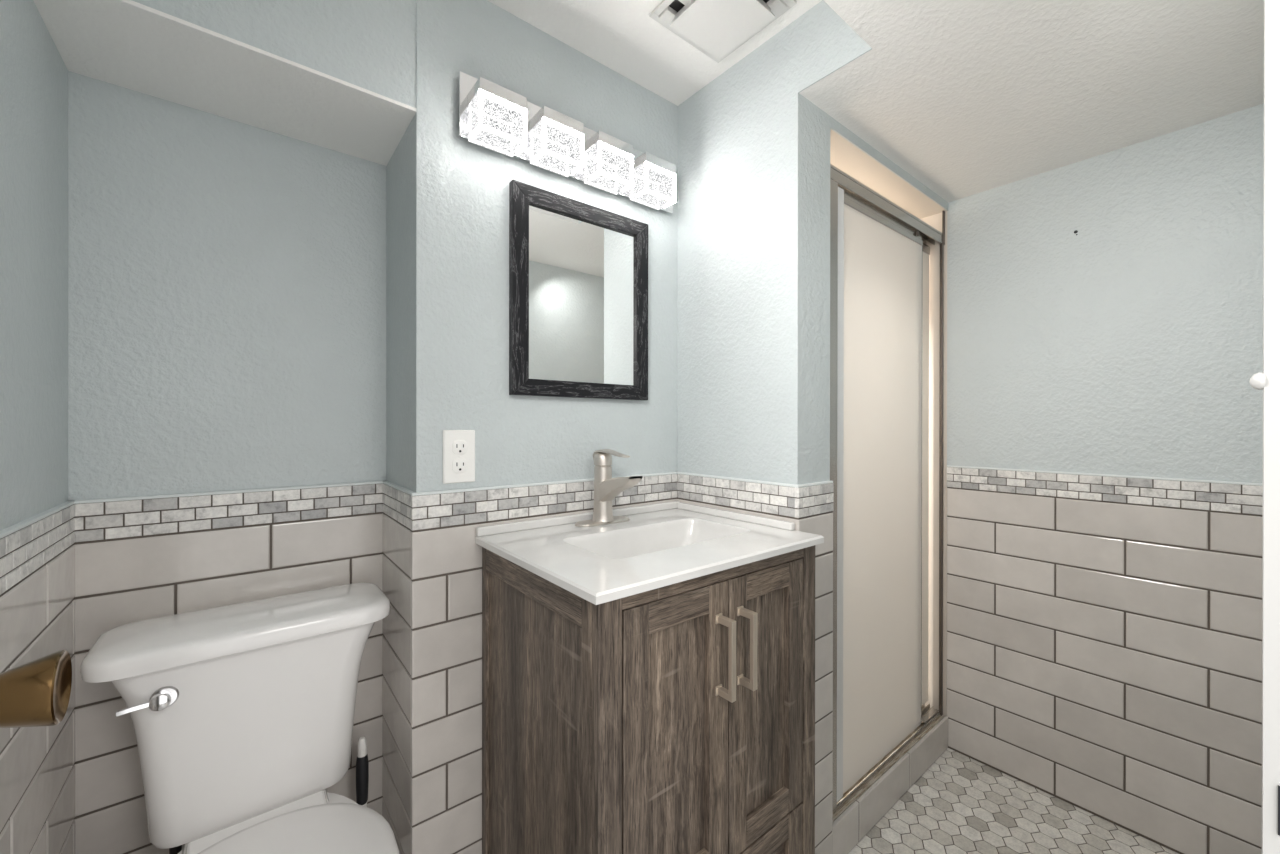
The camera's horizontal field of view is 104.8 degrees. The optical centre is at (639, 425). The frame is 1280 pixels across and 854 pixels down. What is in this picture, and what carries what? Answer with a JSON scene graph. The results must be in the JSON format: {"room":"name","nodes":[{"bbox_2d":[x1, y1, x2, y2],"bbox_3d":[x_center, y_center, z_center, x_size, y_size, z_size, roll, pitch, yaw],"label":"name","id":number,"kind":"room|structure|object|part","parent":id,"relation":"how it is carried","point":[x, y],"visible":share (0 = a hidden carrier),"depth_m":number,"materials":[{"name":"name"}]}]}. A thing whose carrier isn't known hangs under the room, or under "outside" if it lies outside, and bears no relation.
{"room":"bathroom","nodes":[
{"label":"bathroom","id":0,"kind":"room"},
{"bbox_2d":[0,650,71,727],"bbox_3d":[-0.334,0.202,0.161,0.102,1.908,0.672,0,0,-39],"label":"toilet paper holder","id":1,"kind":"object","parent":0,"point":[35,693],"depth_m":0.36,"materials":[{"name":"gold metal"}]},
{"bbox_2d":[0,0,75,853],"bbox_3d":[-0.643,0.048,0.323,0.101,2.239,1.506,0,0,-39],"label":"wall","id":2,"kind":"structure","parent":0,"point":[38,809],"depth_m":0.76,"materials":[{"name":"blue paint"}]},
{"bbox_2d":[33,0,415,165],"bbox_3d":[-0.781,-0.675,0.994,0.547,0.007,0.285,0,0,-39],"label":"soffit","id":3,"kind":"object","parent":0,"point":[129,44],"visible":1,"depth_m":0.95,"materials":[{"name":"white paint"}]},
{"bbox_2d":[68,71,385,853],"bbox_3d":[-0.931,0.244,1.109,0.637,1.845,0.101,0,0,-39],"label":"wall niche","id":4,"kind":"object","parent":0,"point":[227,277],"visible":0.69,"depth_m":1.05,"materials":[{"name":"blue paint"}]},
{"bbox_2d":[132,0,677,853],"bbox_3d":[-0.544,0.047,1.237,1.400,2.239,0.387,0,0,-39],"label":"wall","id":5,"kind":"structure","parent":0,"point":[447,194],"depth_m":1.12,"materials":[{"name":"blue paint"}]},
{"bbox_2d":[443,430,474,483],"bbox_3d":[-0.406,0.070,1.108,0.072,0.119,0.008,0,0,-39],"label":"wall outlet","id":6,"kind":"object","parent":5,"relation":"attached to","point":[458,445],"visible":1,"depth_m":1.10,"materials":[{"name":"white plastic"}]},
{"bbox_2d":[452,458,467,472],"bbox_3d":[-0.404,0.090,1.107,0.034,0.033,0.003,0,0,-39],"label":"receptacle","id":7,"kind":"object","parent":6,"relation":"attached to","point":[459,465],"depth_m":1.11,"materials":[{"name":"white plastic"}]},
{"bbox_2d":[452,440,467,454],"bbox_3d":[-0.404,0.049,1.106,0.034,0.033,0.003,0,0,-39],"label":"receptacle","id":8,"kind":"object","parent":6,"relation":"attached to","point":[459,447],"depth_m":1.10,"materials":[{"name":"white plastic"}]},
{"bbox_2d":[459,71,675,213],"bbox_3d":[-0.133,-0.706,1.267,0.639,0.151,0.099,0,0,-39],"label":"vanity light","id":9,"kind":"object","parent":5,"relation":"attached to","point":[492,116],"visible":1,"depth_m":1.18,"materials":[{"name":"white glass"}]},
{"bbox_2d":[509,180,647,399],"bbox_3d":[-0.145,-0.328,1.308,0.419,0.510,0.021,0,0,-39],"label":"wall mirror","id":10,"kind":"object","parent":5,"relation":"attached to","point":[578,271],"visible":1,"depth_m":1.28,"materials":[{"name":"black wood"}]},
{"bbox_3d":[-0.292,-0.328,1.190,0.042,0.509,0.021,0,0,-39],"label":"frame rail","id":11,"kind":"part","parent":10,"relation":"part of","materials":[{"name":"black wood"}]},
{"bbox_3d":[-0.145,-0.562,1.308,0.418,0.042,0.021,0,0,-39],"label":"frame rail","id":12,"kind":"part","parent":10,"relation":"part of","materials":[{"name":"black wood"}]},
{"bbox_3d":[-0.145,-0.093,1.308,0.418,0.040,0.021,0,0,-39],"label":"frame rail","id":13,"kind":"part","parent":10,"relation":"part of","materials":[{"name":"black wood"}]},
{"bbox_2d":[529,204,634,384],"bbox_3d":[-0.146,-0.327,1.309,0.344,0.438,0.005,0,0,-39],"label":"mirror glass","id":14,"kind":"object","parent":10,"relation":"on","point":[582,263],"depth_m":1.29,"materials":[{"name":"silver mirror"}]},
{"bbox_3d":[0.002,-0.328,1.426,0.042,0.509,0.021,0,0,-39],"label":"frame rail","id":15,"kind":"part","parent":10,"relation":"part of","materials":[{"name":"black wood"}]},
{"bbox_2d":[488,0,821,105],"bbox_3d":[-0.203,-1.032,0.885,1.310,0.080,0.608,0,0,-39],"label":"ceiling","id":16,"kind":"structure","parent":0,"point":[620,35],"depth_m":1.26,"materials":[{"name":"white paint"}]},
{"bbox_2d":[649,0,796,62],"bbox_3d":[0.194,-0.975,1.169,0.245,0.034,0.245,0,0,-39],"label":"ceiling vent","id":17,"kind":"object","parent":16,"relation":"in","point":[716,28],"visible":1,"depth_m":1.17,"materials":[{"name":"grey plastic"}]},
{"bbox_3d":[0.194,-0.970,1.169,0.176,0.024,0.176,0,0,-39],"label":"panel","id":18,"kind":"part","parent":17,"relation":"part of","materials":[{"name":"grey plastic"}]},
{"bbox_2d":[677,0,871,853],"bbox_3d":[0.242,0.048,1.486,0.158,2.239,0.984,0,0,-39],"label":"wall","id":19,"kind":"structure","parent":0,"point":[753,260],"depth_m":1.28,"materials":[{"name":"blue paint"}]},
{"bbox_2d":[830,116,947,715],"bbox_3d":[0.597,0.178,1.878,0.889,1.978,0.787,0,0,-39],"label":"wall","id":20,"kind":"structure","parent":0,"point":[935,221],"depth_m":1.82,"materials":[{"name":"beige paint"}]},
{"bbox_2d":[848,748,1177,853],"bbox_3d":[0.281,1.198,1.047,2.298,0.060,1.551,0,0,-39],"label":"floor","id":21,"kind":"structure","parent":0,"point":[961,804],"depth_m":1.45,"materials":[{"name":"tile"}]},
{"bbox_2d":[80,582,398,853],"bbox_3d":[-0.637,0.772,0.829,0.472,0.789,0.703,0,0,-39],"label":"toilet","id":22,"kind":"object","parent":21,"relation":"on","point":[242,714],"visible":1,"depth_m":0.93,"materials":[{"name":"white ceramic"}]},
{"bbox_3d":[-0.851,0.482,0.847,0.067,0.029,0.016,0,0,-39],"label":"lever arm","id":23,"kind":"part","parent":22,"relation":"part of","materials":[{"name":"silver metal"}]},
{"bbox_3d":[-0.840,0.480,0.871,0.038,0.038,0.010,0,0,-39],"label":"flush lever","id":24,"kind":"part","parent":22,"relation":"part of","materials":[{"name":"silver metal"}]},
{"bbox_3d":[-0.789,0.401,1.018,0.472,0.047,0.216,0,0,-39],"label":"tank lid","id":25,"kind":"part","parent":22,"relation":"part of","materials":[{"name":"white ceramic"}]},
{"bbox_3d":[-0.792,0.595,1.026,0.428,0.347,0.190,0,0,-39],"label":"tank","id":26,"kind":"part","parent":22,"relation":"part of","materials":[{"name":"white ceramic"}]},
{"bbox_2d":[181,788,328,853],"bbox_3d":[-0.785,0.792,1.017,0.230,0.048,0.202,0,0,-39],"label":"seat","id":27,"kind":"object","parent":22,"relation":"attached to","point":[184,843],"depth_m":0.96,"materials":[{"name":"white ceramic"}]},
{"bbox_3d":[-0.606,0.975,0.794,0.366,0.384,0.580,0,0,-39],"label":"bowl","id":28,"kind":"part","parent":22,"relation":"part of","materials":[{"name":"white ceramic"}]},
{"bbox_3d":[-0.565,0.752,0.743,0.380,0.023,0.480,0,0,-39],"label":"seat lid","id":29,"kind":"part","parent":22,"relation":"part of","materials":[{"name":"white plastic"}]},
{"bbox_2d":[356,736,368,806],"bbox_3d":[-0.656,0.951,1.164,0.089,0.430,0.089,0,0,-39],"label":"toilet brush","id":30,"kind":"object","parent":21,"relation":"on","point":[362,763],"visible":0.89,"depth_m":1.16,"materials":[{"name":"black plastic"}]},
{"bbox_2d":[482,545,814,853],"bbox_3d":[0.033,0.718,1.121,0.603,0.898,0.515,0,0,-39],"label":"vanity cabinet","id":31,"kind":"object","parent":21,"relation":"on","point":[677,718],"visible":0.91,"depth_m":0.92,"materials":[{"name":"brown wood"}]},
{"bbox_3d":[-0.216,0.299,0.961,0.014,0.060,0.404,0,0,-39],"label":"rail","id":32,"kind":"part","parent":31,"relation":"part of","materials":[{"name":"brown wood"}]},
{"bbox_3d":[-0.214,0.688,0.964,0.006,0.718,0.404,0,0,-39],"label":"panel","id":33,"kind":"part","parent":31,"relation":"part of","materials":[{"name":"brown wood"}]},
{"bbox_2d":[475,501,823,604],"bbox_3d":[0.023,0.306,1.127,0.627,0.148,0.494,0,0,-39],"label":"sink","id":34,"kind":"object","parent":31,"relation":"in","point":[667,543],"visible":0.86,"depth_m":1.08,"materials":[{"name":"white ceramic"}]},
{"bbox_2d":[575,449,641,526],"bbox_3d":[-0.061,0.156,1.236,0.160,0.191,0.170,0,0,-39],"label":"faucet","id":35,"kind":"object","parent":34,"relation":"on","point":[606,488],"visible":1,"depth_m":1.25,"materials":[{"name":"silver metal"}]},
{"bbox_3d":[-0.096,0.248,1.279,0.160,0.007,0.056,0,0,-39],"label":"plate","id":36,"kind":"part","parent":35,"relation":"part of","materials":[{"name":"silver metal"}]},
{"bbox_3d":[-0.073,0.077,1.250,0.045,0.033,0.134,0,0,-39],"label":"lever","id":37,"kind":"part","parent":35,"relation":"part of","materials":[{"name":"silver metal"}]},
{"bbox_3d":[-0.052,0.163,1.224,0.041,0.086,0.140,0,0,-39],"label":"spout","id":38,"kind":"part","parent":35,"relation":"part of","materials":[{"name":"silver metal"}]},
{"bbox_2d":[563,518,750,558],"bbox_3d":[0.048,0.316,1.137,0.426,0.128,0.226,0,0,-39],"label":"basin","id":39,"kind":"object","parent":34,"relation":"in","point":[637,541],"depth_m":1.23,"materials":[{"name":"white ceramic"}]},
{"bbox_3d":[0.063,0.572,0.883,0.151,0.447,0.005,0,0,-39],"label":"door","id":40,"kind":"part","parent":31,"relation":"part of","materials":[{"name":"brown wood"}]},
{"bbox_3d":[0.067,0.325,0.878,0.146,0.052,0.018,0,0,-39],"label":"door rail","id":41,"kind":"part","parent":31,"relation":"part of","materials":[{"name":"brown wood"}]},
{"bbox_3d":[0.066,0.820,0.879,0.146,0.052,0.018,0,0,-39],"label":"door rail","id":42,"kind":"part","parent":31,"relation":"part of","materials":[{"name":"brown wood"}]},
{"bbox_3d":[0.164,0.283,0.958,0.510,0.027,0.019,0,0,-39],"label":"rail","id":43,"kind":"part","parent":31,"relation":"part of","materials":[{"name":"brown wood"}]},
{"bbox_3d":[0.160,0.432,0.917,0.017,0.152,0.039,0,0,-39],"label":"handle","id":44,"kind":"part","parent":31,"relation":"part of","materials":[{"name":"beige"}]},
{"bbox_3d":[0.208,0.432,0.956,0.017,0.152,0.039,0,0,-39],"label":"handle","id":45,"kind":"part","parent":31,"relation":"part of","materials":[{"name":"beige"}]},
{"bbox_3d":[0.164,0.876,0.958,0.398,0.050,0.018,0,0,-39],"label":"drawer rail","id":46,"kind":"part","parent":31,"relation":"part of","materials":[{"name":"brown wood"}]},
{"bbox_3d":[0.260,0.572,1.042,0.147,0.447,0.005,0,0,-39],"label":"door","id":47,"kind":"part","parent":31,"relation":"part of","materials":[{"name":"brown wood"}]},
{"bbox_3d":[0.264,0.325,1.037,0.142,0.052,0.018,0,0,-39],"label":"door rail","id":48,"kind":"part","parent":31,"relation":"part of","materials":[{"name":"brown wood"}]},
{"bbox_3d":[0.264,0.820,1.038,0.142,0.052,0.018,0,0,-39],"label":"door rail","id":49,"kind":"part","parent":31,"relation":"part of","materials":[{"name":"brown wood"}]},
{"bbox_3d":[0.160,0.957,0.962,0.403,0.117,0.005,0,0,-39],"label":"drawer","id":50,"kind":"part","parent":31,"relation":"part of","materials":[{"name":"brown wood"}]},
{"bbox_2d":[832,715,947,853],"bbox_3d":[0.766,1.111,1.588,0.788,0.114,0.135,0,0,-39],"label":"curb","id":51,"kind":"object","parent":21,"relation":"on","point":[862,812],"visible":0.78,"depth_m":1.49,"materials":[{"name":"grey tile"}]},
{"bbox_2d":[830,164,944,814],"bbox_3d":[0.783,0.137,1.578,0.793,1.834,0.066,0,0,-39],"label":"shower door","id":52,"kind":"structure","parent":51,"relation":"on","point":[879,251],"depth_m":1.51,"materials":[{"name":"white glass"}]},
{"bbox_3d":[0.766,0.203,1.541,0.527,1.660,0.005,0,0,-39],"label":"sliding panel","id":53,"kind":"part","parent":52,"relation":"part of","materials":[{"name":"white glass"}]},
{"bbox_3d":[0.764,-0.639,1.538,0.535,0.038,0.012,0,0,-39],"label":"panel rail","id":54,"kind":"part","parent":52,"relation":"part of","materials":[{"name":"silver metal"}]},
{"bbox_3d":[0.806,1.046,1.582,0.726,0.008,0.002,0,0,-39],"label":"track rail","id":55,"kind":"part","parent":52,"relation":"part of","materials":[{"name":"metal"}]},
{"bbox_3d":[0.795,1.044,1.553,0.780,0.012,0.003,0,0,-39],"label":"track rail","id":56,"kind":"part","parent":52,"relation":"part of","materials":[{"name":"silver metal"}]},
{"bbox_3d":[0.994,0.195,1.771,0.196,1.654,0.005,0,0,-39],"label":"sliding panel","id":57,"kind":"part","parent":52,"relation":"part of","materials":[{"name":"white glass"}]},
{"bbox_3d":[0.995,-0.647,1.770,0.196,0.030,0.012,0,0,-39],"label":"panel rail","id":58,"kind":"part","parent":52,"relation":"part of","materials":[{"name":"silver metal"}]},
{"bbox_3d":[0.791,1.042,1.601,0.726,0.017,0.002,0,0,-39],"label":"track rail","id":59,"kind":"part","parent":52,"relation":"part of","materials":[{"name":"metal"}]},
{"bbox_2d":[800,0,1263,218],"bbox_3d":[0.251,-0.927,1.075,2.256,0.290,1.600,0,0,-39],"label":"ceiling","id":60,"kind":"structure","parent":0,"point":[967,98],"depth_m":1.17,"materials":[{"name":"white paint"}]},
{"bbox_2d":[946,103,1263,853],"bbox_3d":[1.373,0.179,1.542,0.101,1.978,0.716,0,0,-39],"label":"wall","id":61,"kind":"structure","parent":0,"point":[1105,414],"depth_m":1.44,"materials":[{"name":"blue paint"}]},
{"bbox_3d":[0.720,0.180,0.492,2.436,1.978,0.100,0,0,-39],"label":"wall","id":62,"kind":"structure","parent":0,"visible":0},
{"bbox_2d":[1249,0,1279,853],"bbox_3d":[0.185,0.174,0.072,0.865,1.990,0.124,0,0,-39],"label":"door","id":63,"kind":"structure","parent":62,"relation":"attached to","point":[1268,380],"depth_m":0.35,"materials":[{"name":"white paint"}]},
{"bbox_3d":[0.462,0.268,0.322,0.002,0.034,0.056,0,0,-39],"label":"strike plate","id":64,"kind":"part","parent":63,"relation":"part of","materials":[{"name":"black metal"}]}
]}

